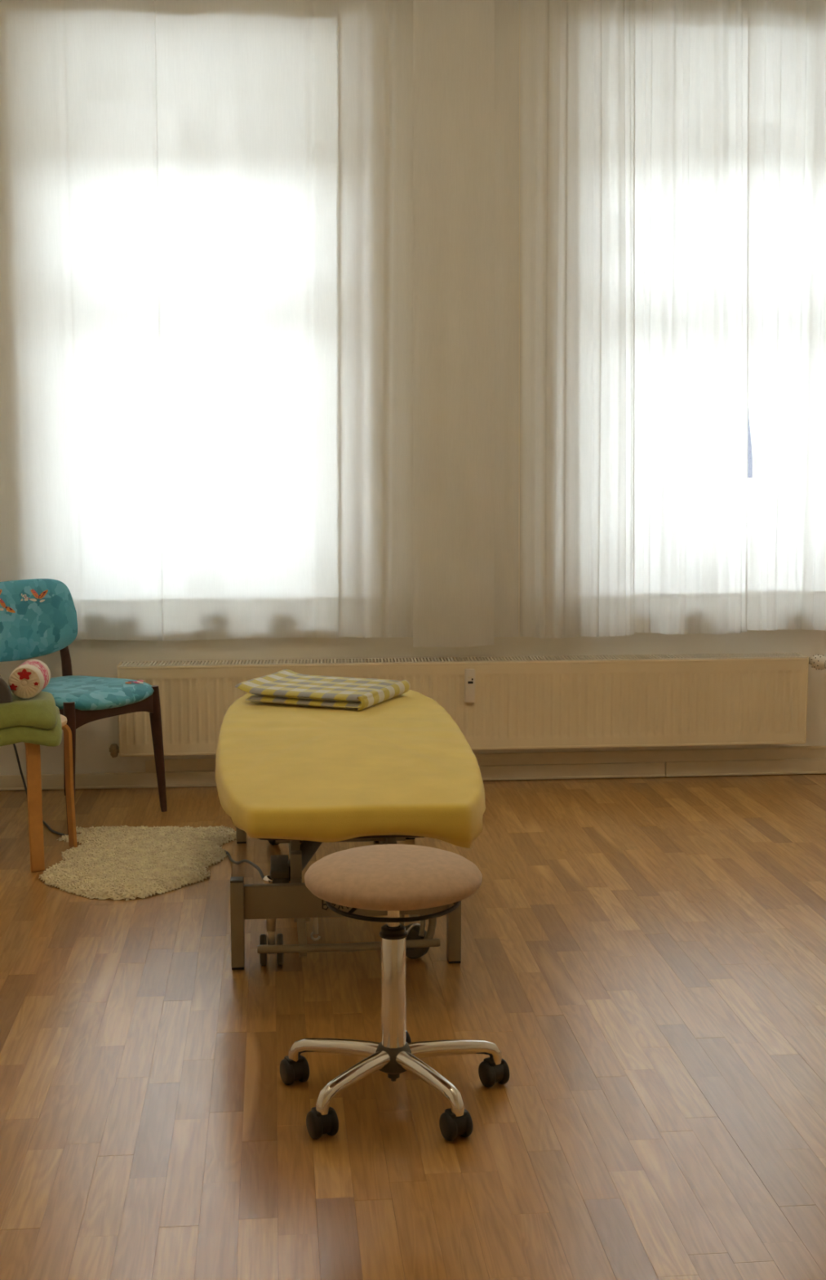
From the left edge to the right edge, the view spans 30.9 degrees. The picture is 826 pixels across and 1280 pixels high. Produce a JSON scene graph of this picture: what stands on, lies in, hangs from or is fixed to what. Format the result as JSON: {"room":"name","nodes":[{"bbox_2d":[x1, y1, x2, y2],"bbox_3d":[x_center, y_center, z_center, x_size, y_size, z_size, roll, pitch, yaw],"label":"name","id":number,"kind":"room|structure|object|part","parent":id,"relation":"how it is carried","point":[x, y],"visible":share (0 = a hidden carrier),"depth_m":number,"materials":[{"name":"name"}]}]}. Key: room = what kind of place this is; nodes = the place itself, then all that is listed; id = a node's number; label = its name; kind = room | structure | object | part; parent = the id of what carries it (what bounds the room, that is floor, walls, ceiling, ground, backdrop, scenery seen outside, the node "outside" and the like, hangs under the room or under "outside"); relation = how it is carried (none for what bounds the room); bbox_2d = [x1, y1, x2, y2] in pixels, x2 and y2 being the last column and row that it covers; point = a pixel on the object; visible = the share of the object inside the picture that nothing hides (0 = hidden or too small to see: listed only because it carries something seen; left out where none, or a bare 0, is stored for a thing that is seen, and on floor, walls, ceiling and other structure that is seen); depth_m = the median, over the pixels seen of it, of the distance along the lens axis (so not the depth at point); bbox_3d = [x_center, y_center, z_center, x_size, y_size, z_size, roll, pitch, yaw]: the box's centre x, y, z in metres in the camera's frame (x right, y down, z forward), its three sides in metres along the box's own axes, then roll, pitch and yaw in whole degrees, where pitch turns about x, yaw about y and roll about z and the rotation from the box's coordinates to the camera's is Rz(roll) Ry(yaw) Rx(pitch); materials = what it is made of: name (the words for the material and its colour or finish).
{"room":"massage therapy room","nodes":[
{"label":"massage therapy room","id":0,"kind":"room"},
{"bbox_2d":[0,773,825,1279],"bbox_3d":[0.438,1.063,2.434,4.500,0.120,7.160,-1,7,-5],"label":"floor","id":1,"kind":"structure","parent":0,"point":[644,958],"depth_m":3.23,"materials":[{"name":"brown wood"}]},
{"bbox_2d":[24,714,77,871],"bbox_3d":[-1.285,0.477,4.802,0.355,0.449,0.355,1,7,10],"label":"stool","id":2,"kind":"object","parent":1,"relation":"on","point":[34,797],"visible":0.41,"depth_m":4.65,"materials":[{"name":"brown wood"}]},
{"bbox_2d":[0,690,62,746],"bbox_3d":[-1.311,0.271,4.708,0.397,0.183,0.334,-2,8,-17],"label":"blanket","id":3,"kind":"object","parent":2,"relation":"on","point":[37,720],"visible":0.93,"depth_m":4.60,"materials":[{"name":"green fabric"}]},
{"bbox_2d":[0,675,13,702],"bbox_3d":[-1.357,0.134,4.707,0.160,0.092,0.280,-3,8,-21],"label":"round cushion","id":4,"kind":"object","parent":3,"relation":"on","point":[6,696],"visible":1,"depth_m":4.60,"materials":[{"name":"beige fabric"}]},
{"bbox_2d":[8,659,50,698],"bbox_3d":[-1.212,0.123,4.732,0.105,0.105,0.190,0,7,-4],"label":"roll","id":5,"kind":"object","parent":3,"relation":"on","point":[28,679],"visible":1,"depth_m":4.65,"materials":[{"name":"beige fabric"}]},
{"bbox_2d":[9,684,17,690],"bbox_3d":[-1.239,0.146,4.640,0.027,0.022,0.005,2,7,12],"label":"star","id":6,"kind":"object","parent":5,"relation":"on","point":[13,686],"depth_m":4.64,"materials":[{"name":"red fabric"}]},
{"bbox_2d":[17,668,31,679],"bbox_3d":[-1.204,0.106,4.638,0.044,0.034,0.007,0,7,-4],"label":"star","id":7,"kind":"object","parent":5,"relation":"on","point":[23,673],"depth_m":4.64,"materials":[{"name":"red fabric"}]},
{"bbox_3d":[-1.208,0.501,4.696,0.044,0.430,0.145,-5,9,-35],"label":"leg","id":8,"kind":"part","parent":2,"relation":"part of","materials":[{"name":"brown wood"}]},
{"bbox_3d":[-1.176,0.477,4.879,0.145,0.430,0.044,-5,9,-35],"label":"leg","id":9,"kind":"part","parent":2,"relation":"part of","materials":[{"name":"brown wood"}]},
{"bbox_2d":[0,578,167,835],"bbox_3d":[-1.229,0.217,5.327,0.536,0.837,0.524,5,9,33],"label":"dining chair","id":10,"kind":"object","parent":1,"relation":"on","point":[38,616],"visible":0.8,"depth_m":5.39,"materials":[{"name":"teal fabric"}]},
{"bbox_3d":[-1.425,-0.071,5.418,0.069,0.289,0.524,5,9,33],"label":"backrest","id":11,"kind":"part","parent":10,"relation":"part of","materials":[{"name":"teal fabric"}]},
{"bbox_3d":[-1.339,0.255,5.152,0.427,0.078,0.022,5,9,33],"label":"seat rail","id":12,"kind":"part","parent":10,"relation":"part of","materials":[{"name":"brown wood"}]},
{"bbox_3d":[-1.303,0.231,5.630,0.065,0.732,0.044,5,9,33],"label":"leg","id":13,"kind":"part","parent":10,"relation":"part of","materials":[{"name":"brown wood"}]},
{"bbox_3d":[-1.158,0.440,5.050,0.042,0.464,0.057,2,8,18],"label":"leg","id":14,"kind":"part","parent":10,"relation":"part of","materials":[{"name":"brown wood"}]},
{"bbox_3d":[-1.216,0.190,5.314,0.504,0.071,0.472,5,9,33],"label":"seat","id":15,"kind":"part","parent":10,"relation":"part of","materials":[{"name":"teal fabric"}]},
{"bbox_3d":[-1.043,0.248,5.209,0.022,0.078,0.410,5,9,33],"label":"seat rail","id":16,"kind":"part","parent":10,"relation":"part of","materials":[{"name":"brown wood"}]},
{"bbox_3d":[-0.924,0.394,5.409,0.057,0.464,0.042,-6,10,-42],"label":"leg","id":17,"kind":"part","parent":10,"relation":"part of","materials":[{"name":"brown wood"}]},
{"bbox_2d":[39,825,236,900],"bbox_3d":[-0.871,0.689,4.773,0.603,0.035,0.832,-1,7,-5],"label":"sheepskin rug","id":18,"kind":"object","parent":1,"relation":"on","point":[126,862],"visible":1,"depth_m":4.70,"materials":[{"name":"beige fur"}]},
{"bbox_2d":[13,743,264,879],"bbox_3d":[-0.898,0.526,4.952,0.361,0.316,2.224,-5,9,-35],"label":"power cable","id":19,"kind":"object","parent":1,"relation":"on","point":[50,828],"visible":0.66,"depth_m":5.10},
{"bbox_2d":[215,689,485,969],"bbox_3d":[-0.208,0.503,4.364,0.720,0.507,1.957,-1,7,-5],"label":"table","id":20,"kind":"object","parent":1,"relation":"on","point":[400,767],"visible":0.88,"depth_m":3.78,"materials":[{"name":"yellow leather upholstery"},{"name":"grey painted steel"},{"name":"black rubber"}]},
{"bbox_3d":[-0.444,0.715,3.784,0.033,0.220,0.044,-1,7,-5],"label":"leg","id":21,"kind":"part","parent":20,"relation":"part of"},
{"bbox_3d":[-0.574,0.562,5.000,0.033,0.220,0.044,-1,7,-5],"label":"leg","id":22,"kind":"part","parent":20,"relation":"part of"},
{"bbox_3d":[-0.359,0.644,4.016,0.050,0.096,0.160,-1,7,-5],"label":"motor","id":23,"kind":"part","parent":20,"relation":"part of","materials":[{"name":"black plastic"}]},
{"bbox_3d":[-0.335,0.493,4.212,0.026,0.274,0.556,-1,7,-5],"label":"lifting arm","id":24,"kind":"part","parent":20,"relation":"part of"},
{"bbox_3d":[-0.352,0.583,4.404,0.028,0.040,1.220,-1,7,-5],"label":"rail","id":25,"kind":"part","parent":20,"relation":"part of","materials":[{"name":"grey metal"}]},
{"bbox_2d":[235,669,410,711],"bbox_3d":[-0.289,0.158,4.838,0.451,0.059,0.389,3,8,22],"label":"folded blanket","id":26,"kind":"object","parent":20,"relation":"on","point":[285,686],"visible":1,"depth_m":4.74,"materials":[{"name":"yellow fabric"}]},
{"bbox_3d":[-0.087,0.580,4.428,0.028,0.040,1.220,-1,7,-5],"label":"rail","id":27,"kind":"part","parent":20,"relation":"part of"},
{"bbox_3d":[-0.072,0.490,4.236,0.026,0.274,0.556,-1,7,-5],"label":"lifting arm","id":28,"kind":"part","parent":20,"relation":"part of"},
{"bbox_3d":[-0.029,0.714,3.822,0.015,0.027,0.018,-1,7,-5],"label":"stub rod","id":29,"kind":"part","parent":20,"relation":"part of","materials":[{"name":"grey metal"}]},
{"bbox_3d":[0.105,0.709,3.831,0.033,0.220,0.044,-1,7,-5],"label":"leg","id":30,"kind":"part","parent":20,"relation":"part of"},
{"bbox_2d":[280,844,509,1141],"bbox_3d":[-0.040,0.675,3.022,0.477,0.503,0.458,0,7,2],"label":"stool","id":31,"kind":"object","parent":1,"relation":"on","point":[393,878],"visible":1,"depth_m":2.93,"materials":[{"name":"beige fabric"}]},
{"bbox_3d":[-0.155,0.842,3.062,0.215,0.063,0.038,3,8,21],"label":"arm","id":32,"kind":"part","parent":31,"relation":"part of","materials":[{"name":"metal"}]},
{"bbox_3d":[-0.116,0.860,2.923,0.038,0.063,0.215,6,9,39],"label":"arm","id":33,"kind":"part","parent":31,"relation":"part of","materials":[{"name":"metal"}]},
{"bbox_3d":[-0.039,0.463,2.970,0.353,0.068,0.353,0,7,2],"label":"seat","id":34,"kind":"part","parent":31,"relation":"part of","materials":[{"name":"beige fabric"}]},
{"bbox_3d":[0.029,0.860,2.917,0.038,0.063,0.215,-5,9,-33],"label":"arm","id":35,"kind":"part","parent":31,"relation":"part of","materials":[{"name":"metal"}]},
{"bbox_3d":[0.080,0.843,3.051,0.215,0.063,0.038,-2,7,-15],"label":"arm","id":36,"kind":"part","parent":31,"relation":"part of","materials":[{"name":"metal"}]},
{"bbox_2d":[0,0,825,774],"bbox_3d":[0.077,-1.004,6.036,4.500,3.320,0.580,-1,7,-5],"label":"wall","id":37,"kind":"structure","parent":0,"point":[89,657],"depth_m":5.84,"materials":[{"name":"beige paint"}]},
{"bbox_2d":[337,128,338,428],"bbox_3d":[-0.855,-1.162,5.860,1.305,2.244,0.523,-1,7,-5],"label":"window","id":38,"kind":"structure","parent":37,"relation":"in","point":[338,129],"depth_m":6.06,"materials":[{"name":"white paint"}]},
{"bbox_2d":[0,758,825,791],"bbox_3d":[0.105,0.529,5.926,4.100,0.060,0.023,-1,7,-5],"label":"baseboard","id":39,"kind":"structure","parent":37,"relation":"attached to","point":[812,766],"depth_m":5.96,"materials":[{"name":"beige wood"}]},
{"bbox_3d":[0.106,0.555,5.921,4.100,0.010,0.007,-1,7,-5],"label":"shoe moulding","id":40,"kind":"part","parent":39,"relation":"part of","materials":[{"name":"beige wood"}]},
{"bbox_2d":[109,652,825,757],"bbox_3d":[0.234,0.254,5.833,2.807,0.377,0.171,-1,7,-5],"label":"radiator","id":41,"kind":"object","parent":37,"relation":"attached to","point":[712,700],"visible":0.83,"depth_m":5.80,"materials":[{"name":"beige metal"}]},
{"bbox_3d":[-1.114,0.261,5.708,0.008,0.344,0.131,-1,7,-5],"label":"panel","id":42,"kind":"part","parent":41,"relation":"part of","materials":[{"name":"beige metal"}]},
{"bbox_2d":[119,652,806,666],"bbox_3d":[0.214,0.076,5.811,2.668,0.004,0.130,-1,7,-5],"label":"grille","id":43,"kind":"object","parent":41,"relation":"attached to","point":[794,658],"depth_m":5.80,"materials":[{"name":"beige metal"}]},
{"bbox_3d":[1.542,0.229,5.956,0.008,0.344,0.131,-1,7,-5],"label":"panel","id":44,"kind":"part","parent":41,"relation":"part of","materials":[{"name":"beige metal"}]},
{"bbox_3d":[1.600,0.087,5.894,0.057,0.057,0.071,-7,10,-44],"label":"thermostat knob","id":45,"kind":"part","parent":41,"relation":"part of","materials":[{"name":"white plastic"}]},
{"bbox_2d":[145,745,825,772],"bbox_3d":[0.553,0.469,5.965,3.200,0.054,0.016,-1,7,-5],"label":"trim","id":46,"kind":"structure","parent":37,"relation":"attached to","point":[782,752],"depth_m":5.99,"materials":[{"name":"beige wood"}]},
{"bbox_3d":[0.439,-2.120,2.021,4.500,0.100,7.140,-1,7,-5],"label":"ceiling","id":47,"kind":"structure","parent":0,"visible":0},
{"bbox_3d":[0.116,-2.485,5.427,4.100,0.030,0.040,-1,7,-5],"label":"track","id":48,"kind":"object","parent":47,"relation":"attached to","visible":0},
{"bbox_2d":[0,0,338,640],"bbox_3d":[-1.078,-1.230,5.543,1.616,2.489,0.031,-1,7,-5],"label":"curtain","id":49,"kind":"object","parent":48,"relation":"hanging from","point":[169,430],"visible":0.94,"depth_m":5.56,"materials":[{"name":"white fabric"}]},
{"bbox_2d":[337,0,413,637],"bbox_3d":[-0.112,-1.238,5.590,0.346,2.485,0.042,-1,7,-5],"label":"curtain","id":50,"kind":"object","parent":48,"relation":"hanging from","point":[375,37],"visible":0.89,"depth_m":5.59,"materials":[{"name":"white fabric"}]},
{"bbox_2d":[413,0,494,647],"bbox_3d":[0.156,-1.219,5.553,0.310,2.513,0.031,-1,7,-5],"label":"curtain","id":51,"kind":"object","parent":48,"relation":"hanging from","point":[454,40],"visible":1,"depth_m":5.56,"materials":[{"name":"beige fabric"}]},
{"bbox_2d":[493,0,519,637],"bbox_3d":[0.340,-1.244,5.653,0.140,2.488,0.015,0,7,1],"label":"curtain","id":52,"kind":"object","parent":48,"relation":"hanging from","point":[506,262],"visible":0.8,"depth_m":5.66,"materials":[{"name":"beige fabric"}]},
{"bbox_2d":[519,0,634,638],"bbox_3d":[0.632,-1.246,5.675,0.475,2.491,0.052,-1,7,-5],"label":"curtain","id":53,"kind":"object","parent":48,"relation":"hanging from","point":[577,56],"visible":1,"depth_m":5.67,"materials":[{"name":"white fabric"}]},
{"bbox_2d":[633,0,747,634],"bbox_3d":[1.071,-1.254,5.713,0.502,2.483,0.055,-1,7,-5],"label":"curtain","id":54,"kind":"object","parent":48,"relation":"hanging from","point":[691,396],"visible":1,"depth_m":5.72,"materials":[{"name":"white fabric"}]},
{"bbox_2d":[746,0,825,631],"bbox_3d":[1.673,-1.264,5.766,0.850,2.477,0.056,-1,7,-5],"label":"curtain","id":55,"kind":"object","parent":48,"relation":"hanging from","point":[786,551],"visible":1,"depth_m":5.74,"materials":[{"name":"white fabric"}]},
{"label":"outside","id":56,"kind":"structure","parent":0,"visible":0},
{"bbox_3d":[-5.456,-5.451,57.710,120.000,0.350,103.610,-1,7,-5],"label":"pavement","id":57,"kind":"object","parent":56,"visible":0},
{"bbox_2d":[747,408,752,524],"bbox_3d":[0.854,-6.123,22.340,54.600,9.850,8.500,-1,7,-5],"label":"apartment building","id":58,"kind":"structure","parent":57,"relation":"on","point":[749,445],"depth_m":19.32,"materials":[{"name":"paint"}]},
{"bbox_3d":[4.094,-2.934,19.233,1.040,1.700,0.020,-1,7,-5],"label":"pane","id":59,"kind":"part","parent":58,"relation":"part of","materials":[{"name":"glass"}]}
]}

